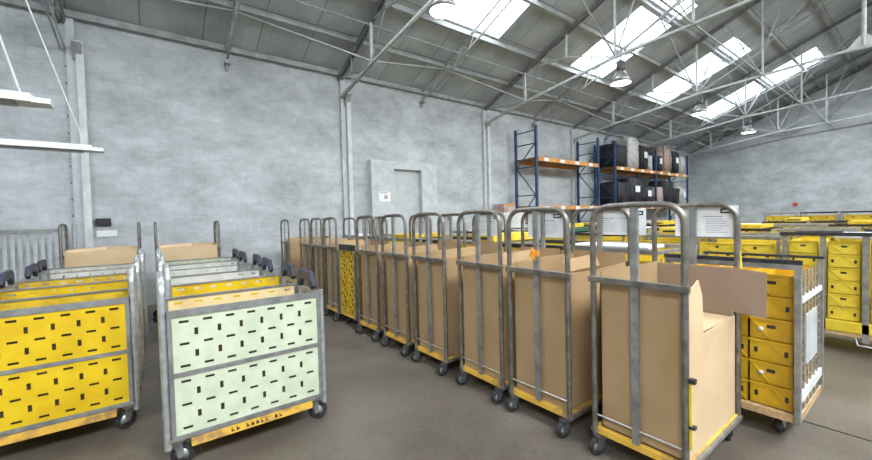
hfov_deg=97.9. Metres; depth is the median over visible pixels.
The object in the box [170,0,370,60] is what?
brace
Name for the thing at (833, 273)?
tray
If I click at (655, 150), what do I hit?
frame
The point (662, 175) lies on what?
shelf
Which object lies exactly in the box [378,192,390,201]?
notice
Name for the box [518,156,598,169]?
shelf
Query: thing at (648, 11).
window
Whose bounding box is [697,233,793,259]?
cart
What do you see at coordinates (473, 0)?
window
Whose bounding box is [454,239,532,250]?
cart
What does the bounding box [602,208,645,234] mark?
printed sheet
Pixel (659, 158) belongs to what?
pallet
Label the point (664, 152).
box
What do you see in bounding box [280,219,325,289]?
roll cage
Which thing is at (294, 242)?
cardboard box
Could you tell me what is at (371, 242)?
cardboard box
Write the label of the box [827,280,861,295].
tray
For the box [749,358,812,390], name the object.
tray
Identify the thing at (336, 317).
roll cage
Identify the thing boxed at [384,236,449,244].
cart
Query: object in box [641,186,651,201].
pallet
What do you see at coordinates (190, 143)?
wall
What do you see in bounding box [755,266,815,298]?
tray
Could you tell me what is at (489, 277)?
cardboard box
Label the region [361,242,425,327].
cardboard box
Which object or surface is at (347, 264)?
cart
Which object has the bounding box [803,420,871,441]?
trim
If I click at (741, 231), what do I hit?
cart
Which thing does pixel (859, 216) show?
cart
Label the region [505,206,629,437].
roll cage
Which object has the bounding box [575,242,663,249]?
sack
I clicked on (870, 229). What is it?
cart
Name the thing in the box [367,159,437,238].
door surround
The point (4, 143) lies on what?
strip light
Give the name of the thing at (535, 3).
roof purlin
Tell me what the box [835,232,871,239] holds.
sack
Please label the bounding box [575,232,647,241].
cart
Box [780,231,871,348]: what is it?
cart
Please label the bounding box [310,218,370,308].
roll cage
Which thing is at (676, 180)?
wall column
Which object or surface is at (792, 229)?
cart
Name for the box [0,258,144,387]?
cart
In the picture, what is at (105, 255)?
cardboard box
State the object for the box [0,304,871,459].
floor
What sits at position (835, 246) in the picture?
tray
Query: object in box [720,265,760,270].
tray
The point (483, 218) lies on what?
printed sheet
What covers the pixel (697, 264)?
tray
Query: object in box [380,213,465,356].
roll cage
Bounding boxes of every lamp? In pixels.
[429,0,457,18]
[611,57,630,86]
[692,94,708,115]
[741,117,755,133]
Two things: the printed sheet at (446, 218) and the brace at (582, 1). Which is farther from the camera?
the brace at (582, 1)
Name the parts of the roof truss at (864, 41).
post, post, post, post, gusset plate, king post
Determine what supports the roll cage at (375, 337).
on the floor
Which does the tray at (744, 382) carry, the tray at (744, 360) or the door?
the tray at (744, 360)
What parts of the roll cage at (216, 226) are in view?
post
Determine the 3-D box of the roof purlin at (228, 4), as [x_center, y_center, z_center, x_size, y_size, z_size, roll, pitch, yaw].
[3.240,-4.759,12.944,33.900,0.125,0.090,-3,2,-37]
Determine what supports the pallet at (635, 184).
on the shelf
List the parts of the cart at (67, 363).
perforated panel, perforated panel, panel frame, perforated panel, deck rail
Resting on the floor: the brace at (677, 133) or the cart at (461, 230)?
the cart at (461, 230)
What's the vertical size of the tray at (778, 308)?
0.158 m
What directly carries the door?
attached to the door surround
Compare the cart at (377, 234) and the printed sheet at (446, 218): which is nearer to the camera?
the printed sheet at (446, 218)
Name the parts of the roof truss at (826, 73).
post, post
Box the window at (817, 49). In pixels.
[763,49,818,83]
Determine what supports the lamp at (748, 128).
hanging from the roof truss at (869, 4)
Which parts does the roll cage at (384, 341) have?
post, post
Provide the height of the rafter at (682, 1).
3.703 m
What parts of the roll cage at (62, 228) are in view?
post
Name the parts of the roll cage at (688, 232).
post, thin rod, post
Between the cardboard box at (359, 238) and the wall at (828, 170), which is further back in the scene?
the wall at (828, 170)
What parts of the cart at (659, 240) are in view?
yellow panel, yellow panel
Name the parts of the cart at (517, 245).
rail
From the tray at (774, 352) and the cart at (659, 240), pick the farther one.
the cart at (659, 240)
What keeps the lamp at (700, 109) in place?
hanging from the roof truss at (864, 41)
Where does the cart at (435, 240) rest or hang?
on the floor
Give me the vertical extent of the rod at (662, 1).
0.030 m
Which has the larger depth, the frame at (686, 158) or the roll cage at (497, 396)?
the frame at (686, 158)
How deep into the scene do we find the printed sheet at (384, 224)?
6.77 m
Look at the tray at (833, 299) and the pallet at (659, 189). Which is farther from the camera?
the pallet at (659, 189)
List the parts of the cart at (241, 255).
perforated panel, panel frame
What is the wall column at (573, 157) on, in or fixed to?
on the floor
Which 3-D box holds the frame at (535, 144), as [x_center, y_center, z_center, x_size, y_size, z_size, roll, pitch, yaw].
[3.236,-1.251,13.583,0.080,4.750,0.990,-3,2,-37]
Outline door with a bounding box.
[394,170,419,238]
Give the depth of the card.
7.26 m
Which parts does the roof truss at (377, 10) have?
post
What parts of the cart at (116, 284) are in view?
panel frame, perforated panel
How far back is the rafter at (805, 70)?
17.33 m
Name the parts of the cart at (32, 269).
rail, panel frame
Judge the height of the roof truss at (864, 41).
3.924 m
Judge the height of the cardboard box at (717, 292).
1.044 m
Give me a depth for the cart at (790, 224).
8.36 m
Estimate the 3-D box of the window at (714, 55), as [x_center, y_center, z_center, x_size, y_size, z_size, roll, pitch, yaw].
[10.010,-6.014,15.131,1.960,0.939,2.307,-3,2,-37]
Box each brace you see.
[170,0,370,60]
[377,61,524,99]
[531,100,612,122]
[581,0,614,54]
[614,120,669,136]
[617,18,696,92]
[672,133,710,147]
[699,61,745,115]
[749,87,777,130]
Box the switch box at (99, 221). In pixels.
[93,218,110,224]
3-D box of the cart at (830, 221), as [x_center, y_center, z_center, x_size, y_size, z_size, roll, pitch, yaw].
[10.722,0.396,10.142,0.850,1.285,0.920,-3,2,-38]
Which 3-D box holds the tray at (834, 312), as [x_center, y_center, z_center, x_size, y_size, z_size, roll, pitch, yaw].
[4.822,0.918,4.449,0.728,0.145,0.255,-3,2,-37]
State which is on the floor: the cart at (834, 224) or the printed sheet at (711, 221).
the cart at (834, 224)
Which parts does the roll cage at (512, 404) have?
post, thin rod, post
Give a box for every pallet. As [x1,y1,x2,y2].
[599,144,626,167]
[600,181,628,205]
[611,137,638,168]
[613,177,641,201]
[638,145,647,169]
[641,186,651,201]
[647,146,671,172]
[647,155,652,169]
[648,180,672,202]
[652,156,661,171]
[652,187,662,200]
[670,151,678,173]
[672,188,679,203]
[675,187,685,203]
[678,157,685,173]
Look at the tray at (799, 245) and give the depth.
4.49 m
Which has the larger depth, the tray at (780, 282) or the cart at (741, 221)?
the cart at (741, 221)
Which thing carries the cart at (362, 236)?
on the floor
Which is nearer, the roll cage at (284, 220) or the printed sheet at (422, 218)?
the printed sheet at (422, 218)
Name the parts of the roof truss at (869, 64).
post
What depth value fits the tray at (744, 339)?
2.83 m
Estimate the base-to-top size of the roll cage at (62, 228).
1.674 m
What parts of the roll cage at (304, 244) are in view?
post, post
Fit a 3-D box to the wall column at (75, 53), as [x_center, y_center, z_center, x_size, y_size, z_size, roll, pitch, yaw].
[-6.496,-1.139,6.926,0.270,5.400,0.300,-3,2,-37]
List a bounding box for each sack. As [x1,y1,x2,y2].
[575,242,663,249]
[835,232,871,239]
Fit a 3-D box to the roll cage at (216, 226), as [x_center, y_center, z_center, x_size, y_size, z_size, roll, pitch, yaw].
[-4.423,0.678,6.745,1.022,1.674,0.601,-3,2,-37]
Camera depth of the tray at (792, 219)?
10.50 m
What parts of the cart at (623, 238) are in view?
yellow panel, yellow panel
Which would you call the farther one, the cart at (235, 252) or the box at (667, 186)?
the box at (667, 186)
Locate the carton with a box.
[493,204,514,212]
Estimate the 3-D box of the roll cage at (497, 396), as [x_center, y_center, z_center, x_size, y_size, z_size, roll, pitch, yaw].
[0.736,0.638,3.699,1.022,1.674,0.601,-3,2,-36]
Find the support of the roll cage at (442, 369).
on the floor
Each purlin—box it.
[0,0,691,151]
[199,0,709,141]
[367,0,733,130]
[522,0,761,116]
[635,0,790,103]
[732,0,822,87]
[811,0,857,69]
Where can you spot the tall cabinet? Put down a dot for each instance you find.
(516, 220)
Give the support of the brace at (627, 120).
attached to the roof truss at (869, 4)
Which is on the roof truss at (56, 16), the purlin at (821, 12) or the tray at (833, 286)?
the purlin at (821, 12)
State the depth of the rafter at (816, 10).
14.03 m
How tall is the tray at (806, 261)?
0.145 m
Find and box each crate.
[390,232,445,238]
[570,228,588,231]
[741,223,773,228]
[848,220,871,223]
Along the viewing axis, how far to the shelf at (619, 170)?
17.75 m
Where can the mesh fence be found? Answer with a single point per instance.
(19, 233)
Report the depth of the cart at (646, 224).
10.70 m
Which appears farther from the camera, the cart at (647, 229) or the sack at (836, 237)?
the cart at (647, 229)
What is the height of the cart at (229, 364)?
1.275 m
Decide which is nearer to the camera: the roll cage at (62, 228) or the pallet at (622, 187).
the roll cage at (62, 228)
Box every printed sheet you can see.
[373,218,385,232]
[415,217,425,233]
[436,216,448,234]
[480,215,499,235]
[528,213,562,237]
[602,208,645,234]
[675,205,737,236]
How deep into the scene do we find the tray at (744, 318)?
2.82 m
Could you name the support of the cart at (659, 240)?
on the floor
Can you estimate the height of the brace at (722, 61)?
1.686 m
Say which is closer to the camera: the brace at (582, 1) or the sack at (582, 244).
the sack at (582, 244)
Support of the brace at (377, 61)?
attached to the roof truss at (595, 5)
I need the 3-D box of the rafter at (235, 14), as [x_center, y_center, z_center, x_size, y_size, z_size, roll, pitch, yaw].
[-2.210,-5.341,5.101,0.100,3.703,8.306,-3,2,-37]
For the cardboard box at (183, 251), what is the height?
1.114 m
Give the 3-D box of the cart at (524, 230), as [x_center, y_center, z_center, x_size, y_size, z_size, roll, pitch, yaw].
[1.956,0.668,8.323,0.850,1.285,0.920,-3,2,-36]
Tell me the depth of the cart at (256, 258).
4.98 m
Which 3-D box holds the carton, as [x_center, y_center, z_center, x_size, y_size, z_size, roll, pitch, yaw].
[2.343,-0.740,13.095,0.550,0.298,0.502,-3,2,-37]
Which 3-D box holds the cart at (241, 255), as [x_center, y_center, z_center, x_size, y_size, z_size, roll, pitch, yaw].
[-3.245,0.889,5.356,1.094,1.275,0.583,-3,2,-38]
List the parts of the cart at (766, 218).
yellow panel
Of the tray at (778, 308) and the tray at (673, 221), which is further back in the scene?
the tray at (673, 221)
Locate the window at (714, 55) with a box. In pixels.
[651,55,719,99]
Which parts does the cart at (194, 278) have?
perforated panel, panel frame, rail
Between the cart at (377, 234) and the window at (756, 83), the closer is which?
the cart at (377, 234)
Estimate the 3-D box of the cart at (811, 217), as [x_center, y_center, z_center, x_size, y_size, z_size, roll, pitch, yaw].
[13.561,0.115,13.395,0.850,1.516,0.920,-3,2,-36]
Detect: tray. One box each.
[481,232,532,241]
[570,223,583,227]
[650,220,674,224]
[659,226,674,233]
[697,264,722,266]
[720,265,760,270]
[733,313,748,336]
[741,335,748,357]
[741,356,748,378]
[741,378,749,399]
[749,315,793,344]
[749,337,793,367]
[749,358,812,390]
[749,376,808,412]
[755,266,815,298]
[767,295,815,321]
[785,217,808,221]
[788,238,828,253]
[789,250,827,265]
[827,254,861,268]
[827,267,861,281]
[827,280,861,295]
[827,292,861,308]
[827,305,861,321]
[828,239,862,254]
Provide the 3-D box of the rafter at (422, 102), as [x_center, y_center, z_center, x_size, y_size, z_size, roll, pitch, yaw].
[1.995,-5.539,8.272,0.100,3.703,8.306,-3,2,-37]
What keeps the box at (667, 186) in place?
on the shelf
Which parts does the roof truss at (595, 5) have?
post, post, post, post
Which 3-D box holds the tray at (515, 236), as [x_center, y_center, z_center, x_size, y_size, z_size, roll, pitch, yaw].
[0.966,0.090,5.220,0.852,0.100,0.350,-3,2,-37]
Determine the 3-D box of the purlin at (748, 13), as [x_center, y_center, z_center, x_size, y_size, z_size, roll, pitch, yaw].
[6.059,-6.623,9.088,33.900,0.125,0.090,-3,2,-37]
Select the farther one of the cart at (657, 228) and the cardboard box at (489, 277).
the cart at (657, 228)
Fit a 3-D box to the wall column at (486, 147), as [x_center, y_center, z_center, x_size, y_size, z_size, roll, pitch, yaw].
[1.810,-1.529,13.188,0.270,5.400,0.300,-3,2,-37]
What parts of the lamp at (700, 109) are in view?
lamp glass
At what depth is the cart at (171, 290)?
3.76 m
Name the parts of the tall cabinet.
door, door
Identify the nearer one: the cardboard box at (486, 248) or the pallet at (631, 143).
the cardboard box at (486, 248)
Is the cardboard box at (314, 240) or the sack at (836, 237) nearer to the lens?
the sack at (836, 237)
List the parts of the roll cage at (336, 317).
post, post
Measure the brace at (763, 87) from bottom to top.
1.686 m
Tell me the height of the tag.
0.104 m
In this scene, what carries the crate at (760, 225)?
on the cart at (770, 228)
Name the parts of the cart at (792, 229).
yellow panel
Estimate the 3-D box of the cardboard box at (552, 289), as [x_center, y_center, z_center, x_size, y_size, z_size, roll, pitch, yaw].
[1.146,0.746,3.205,0.850,1.114,0.495,-3,2,-37]
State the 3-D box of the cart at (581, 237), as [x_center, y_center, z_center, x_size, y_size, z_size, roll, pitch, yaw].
[2.508,0.676,7.549,0.850,1.285,0.920,-3,2,-37]
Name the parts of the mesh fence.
rail, post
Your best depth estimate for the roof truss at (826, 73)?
18.59 m
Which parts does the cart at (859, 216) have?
yellow panel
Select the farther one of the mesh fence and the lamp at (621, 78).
the lamp at (621, 78)
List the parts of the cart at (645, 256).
yellow panel, rail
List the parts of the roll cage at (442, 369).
post, post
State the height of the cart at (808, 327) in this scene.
1.260 m
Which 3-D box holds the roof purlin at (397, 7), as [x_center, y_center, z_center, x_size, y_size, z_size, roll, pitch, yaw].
[3.892,-5.190,12.053,33.900,0.125,0.090,-3,2,-37]
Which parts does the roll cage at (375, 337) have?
post, post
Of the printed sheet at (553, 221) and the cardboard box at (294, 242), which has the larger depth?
the cardboard box at (294, 242)
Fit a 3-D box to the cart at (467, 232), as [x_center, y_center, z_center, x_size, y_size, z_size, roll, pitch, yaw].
[1.339,0.662,9.066,0.850,1.285,0.920,-3,2,-36]
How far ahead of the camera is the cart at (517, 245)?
4.53 m
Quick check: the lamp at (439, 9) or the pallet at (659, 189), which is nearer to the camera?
the lamp at (439, 9)
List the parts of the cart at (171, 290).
perforated panel, panel frame, rail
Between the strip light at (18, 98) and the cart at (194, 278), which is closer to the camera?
the strip light at (18, 98)
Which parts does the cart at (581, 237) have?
yellow panel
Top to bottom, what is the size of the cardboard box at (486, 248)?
1.124 m
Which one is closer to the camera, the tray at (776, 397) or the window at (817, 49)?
the tray at (776, 397)
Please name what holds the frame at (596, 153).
on the floor
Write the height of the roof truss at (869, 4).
3.924 m
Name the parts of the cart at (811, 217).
yellow panel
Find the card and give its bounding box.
[96,230,116,236]
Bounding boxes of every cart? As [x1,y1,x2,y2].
[0,254,138,296]
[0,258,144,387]
[0,264,141,445]
[21,251,148,343]
[37,248,141,291]
[155,250,249,287]
[156,257,276,290]
[156,268,326,459]
[157,248,238,275]
[160,253,260,273]
[162,261,296,304]
[338,244,362,326]
[345,234,391,241]
[362,236,408,242]
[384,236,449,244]
[415,236,471,247]
[446,230,471,239]
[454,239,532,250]
[466,230,517,236]
[502,230,550,242]
[502,239,596,254]
[532,231,589,245]
[570,241,697,266]
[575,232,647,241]
[608,227,660,239]
[627,232,710,254]
[646,224,674,231]
[657,228,712,241]
[664,251,824,431]
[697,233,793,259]
[711,227,782,241]
[741,221,766,222]
[741,231,766,232]
[762,221,810,227]
[764,212,800,223]
[767,223,829,232]
[777,227,860,240]
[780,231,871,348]
[800,211,840,223]
[811,220,864,227]
[828,223,871,230]
[841,211,871,227]
[864,227,871,303]
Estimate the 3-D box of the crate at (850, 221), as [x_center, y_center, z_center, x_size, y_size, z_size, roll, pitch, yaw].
[8.781,-0.163,7.699,0.850,0.070,0.520,-3,2,-37]
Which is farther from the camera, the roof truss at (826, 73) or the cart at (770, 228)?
the roof truss at (826, 73)
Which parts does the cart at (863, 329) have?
post, post, post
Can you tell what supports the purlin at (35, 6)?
on the roof truss at (56, 16)
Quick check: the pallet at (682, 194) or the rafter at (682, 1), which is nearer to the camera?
the rafter at (682, 1)
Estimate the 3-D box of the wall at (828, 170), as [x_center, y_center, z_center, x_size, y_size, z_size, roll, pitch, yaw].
[21.269,-3.897,17.508,0.300,8.910,16.800,-3,2,-37]
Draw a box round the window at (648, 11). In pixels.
[579,11,663,73]
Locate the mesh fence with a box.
[0,224,77,296]
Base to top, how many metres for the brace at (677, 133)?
0.629 m
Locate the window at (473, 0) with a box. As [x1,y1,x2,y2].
[457,0,513,32]
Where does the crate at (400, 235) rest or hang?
on the cart at (396, 239)
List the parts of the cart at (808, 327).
black rail, rail, black rail, corner post, plate, pale cross rail, pale cross rail, corner post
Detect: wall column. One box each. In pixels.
[64,17,93,248]
[339,78,354,238]
[481,108,491,209]
[570,127,577,222]
[674,149,678,219]
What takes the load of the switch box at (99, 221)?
attached to the wall at (190, 143)
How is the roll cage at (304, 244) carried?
on the floor
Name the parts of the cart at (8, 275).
rail, panel frame, perforated panel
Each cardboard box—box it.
[64,246,137,281]
[158,242,217,289]
[284,236,328,284]
[303,238,353,292]
[314,237,364,299]
[326,239,384,308]
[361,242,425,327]
[386,240,461,340]
[418,242,502,356]
[463,246,559,380]
[515,250,625,409]
[600,261,766,459]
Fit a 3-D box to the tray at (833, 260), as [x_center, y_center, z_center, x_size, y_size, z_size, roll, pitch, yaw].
[4.804,0.334,4.426,0.728,0.145,0.255,-3,2,-37]
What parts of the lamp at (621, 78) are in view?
lamp glass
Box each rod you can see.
[290,0,723,137]
[659,0,833,127]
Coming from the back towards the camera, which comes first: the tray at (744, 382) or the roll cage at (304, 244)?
the roll cage at (304, 244)
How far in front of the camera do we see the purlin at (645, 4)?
12.81 m
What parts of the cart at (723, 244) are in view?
corner post, yellow panel, yellow panel, corner post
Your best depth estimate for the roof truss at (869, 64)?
20.01 m
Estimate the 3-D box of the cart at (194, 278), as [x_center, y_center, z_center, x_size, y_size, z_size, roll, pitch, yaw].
[-2.344,0.901,4.150,1.094,1.275,0.583,-3,2,-38]
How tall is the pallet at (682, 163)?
0.970 m
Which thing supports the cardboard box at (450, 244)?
on the roll cage at (384, 341)
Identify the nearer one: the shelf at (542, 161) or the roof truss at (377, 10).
the roof truss at (377, 10)
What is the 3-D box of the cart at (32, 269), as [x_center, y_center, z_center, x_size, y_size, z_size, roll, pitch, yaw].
[-4.263,0.934,4.695,1.094,1.275,0.583,-3,2,-36]
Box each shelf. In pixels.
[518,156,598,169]
[518,205,598,209]
[596,166,655,175]
[638,171,687,178]
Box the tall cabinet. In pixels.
[500,212,524,230]
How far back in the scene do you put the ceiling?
11.18 m
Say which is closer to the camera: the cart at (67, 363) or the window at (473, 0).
the cart at (67, 363)
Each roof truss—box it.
[42,0,65,49]
[337,0,432,98]
[483,0,754,124]
[572,0,871,139]
[636,1,871,146]
[675,48,871,156]
[689,62,871,161]
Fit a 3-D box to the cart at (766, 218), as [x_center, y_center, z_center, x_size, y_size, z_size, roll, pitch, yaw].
[12.949,0.107,14.194,0.850,1.516,0.920,-3,2,-37]
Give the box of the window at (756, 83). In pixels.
[704,83,757,115]
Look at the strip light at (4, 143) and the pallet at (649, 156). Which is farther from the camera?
the pallet at (649, 156)
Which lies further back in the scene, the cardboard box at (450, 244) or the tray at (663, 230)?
the tray at (663, 230)
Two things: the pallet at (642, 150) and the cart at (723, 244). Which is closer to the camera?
the cart at (723, 244)
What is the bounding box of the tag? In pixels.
[528,247,538,260]
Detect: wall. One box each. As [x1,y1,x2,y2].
[0,3,689,305]
[689,61,871,220]
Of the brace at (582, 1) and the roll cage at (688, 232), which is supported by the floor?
the roll cage at (688, 232)
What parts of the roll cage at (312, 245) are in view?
post, post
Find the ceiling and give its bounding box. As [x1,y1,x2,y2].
[29,0,871,148]
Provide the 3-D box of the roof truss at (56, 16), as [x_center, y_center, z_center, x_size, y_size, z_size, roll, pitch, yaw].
[-1.754,-5.138,0.128,0.120,3.924,16.797,-3,2,-37]
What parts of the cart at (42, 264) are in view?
perforated panel, panel frame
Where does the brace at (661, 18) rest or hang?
attached to the roof truss at (595, 5)
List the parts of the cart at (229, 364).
perforated panel, panel frame, perforated panel, deck rail, perforated panel, rail, corner post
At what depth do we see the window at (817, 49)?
16.29 m
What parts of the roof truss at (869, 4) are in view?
post, post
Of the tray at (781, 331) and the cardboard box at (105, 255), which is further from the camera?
the cardboard box at (105, 255)
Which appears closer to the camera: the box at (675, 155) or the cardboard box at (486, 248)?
the cardboard box at (486, 248)
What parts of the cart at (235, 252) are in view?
perforated panel, panel frame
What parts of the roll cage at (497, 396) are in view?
post, thin rod, post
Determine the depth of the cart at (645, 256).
3.70 m
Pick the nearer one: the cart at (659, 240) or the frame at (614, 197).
the cart at (659, 240)
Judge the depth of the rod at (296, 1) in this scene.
10.02 m
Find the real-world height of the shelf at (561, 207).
0.140 m
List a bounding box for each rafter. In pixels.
[224,0,240,70]
[419,0,511,107]
[531,0,698,128]
[603,0,835,142]
[662,28,871,145]
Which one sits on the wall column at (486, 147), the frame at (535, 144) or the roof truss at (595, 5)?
the roof truss at (595, 5)
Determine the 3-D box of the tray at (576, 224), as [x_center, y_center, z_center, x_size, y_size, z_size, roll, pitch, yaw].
[3.588,-0.122,10.252,0.852,0.100,0.350,-3,2,-37]
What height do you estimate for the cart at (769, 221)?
1.285 m
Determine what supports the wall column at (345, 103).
on the floor
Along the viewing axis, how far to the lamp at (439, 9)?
6.18 m
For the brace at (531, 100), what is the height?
0.629 m
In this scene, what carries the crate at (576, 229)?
on the cart at (581, 237)
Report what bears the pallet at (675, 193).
on the shelf
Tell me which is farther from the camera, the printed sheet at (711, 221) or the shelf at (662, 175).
the shelf at (662, 175)
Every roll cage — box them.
[58,222,141,277]
[153,220,220,322]
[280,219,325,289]
[299,218,355,292]
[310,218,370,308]
[323,216,387,321]
[355,215,432,341]
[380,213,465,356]
[411,211,506,375]
[456,210,564,403]
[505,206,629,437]
[588,201,742,459]
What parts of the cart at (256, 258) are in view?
panel frame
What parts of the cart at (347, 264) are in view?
corner post, black handle, yellow panel, corner post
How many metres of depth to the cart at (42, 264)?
5.39 m
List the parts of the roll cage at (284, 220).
post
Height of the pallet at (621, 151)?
1.037 m
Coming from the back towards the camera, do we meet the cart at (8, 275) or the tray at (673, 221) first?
the tray at (673, 221)
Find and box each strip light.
[0,0,103,152]
[0,35,53,108]

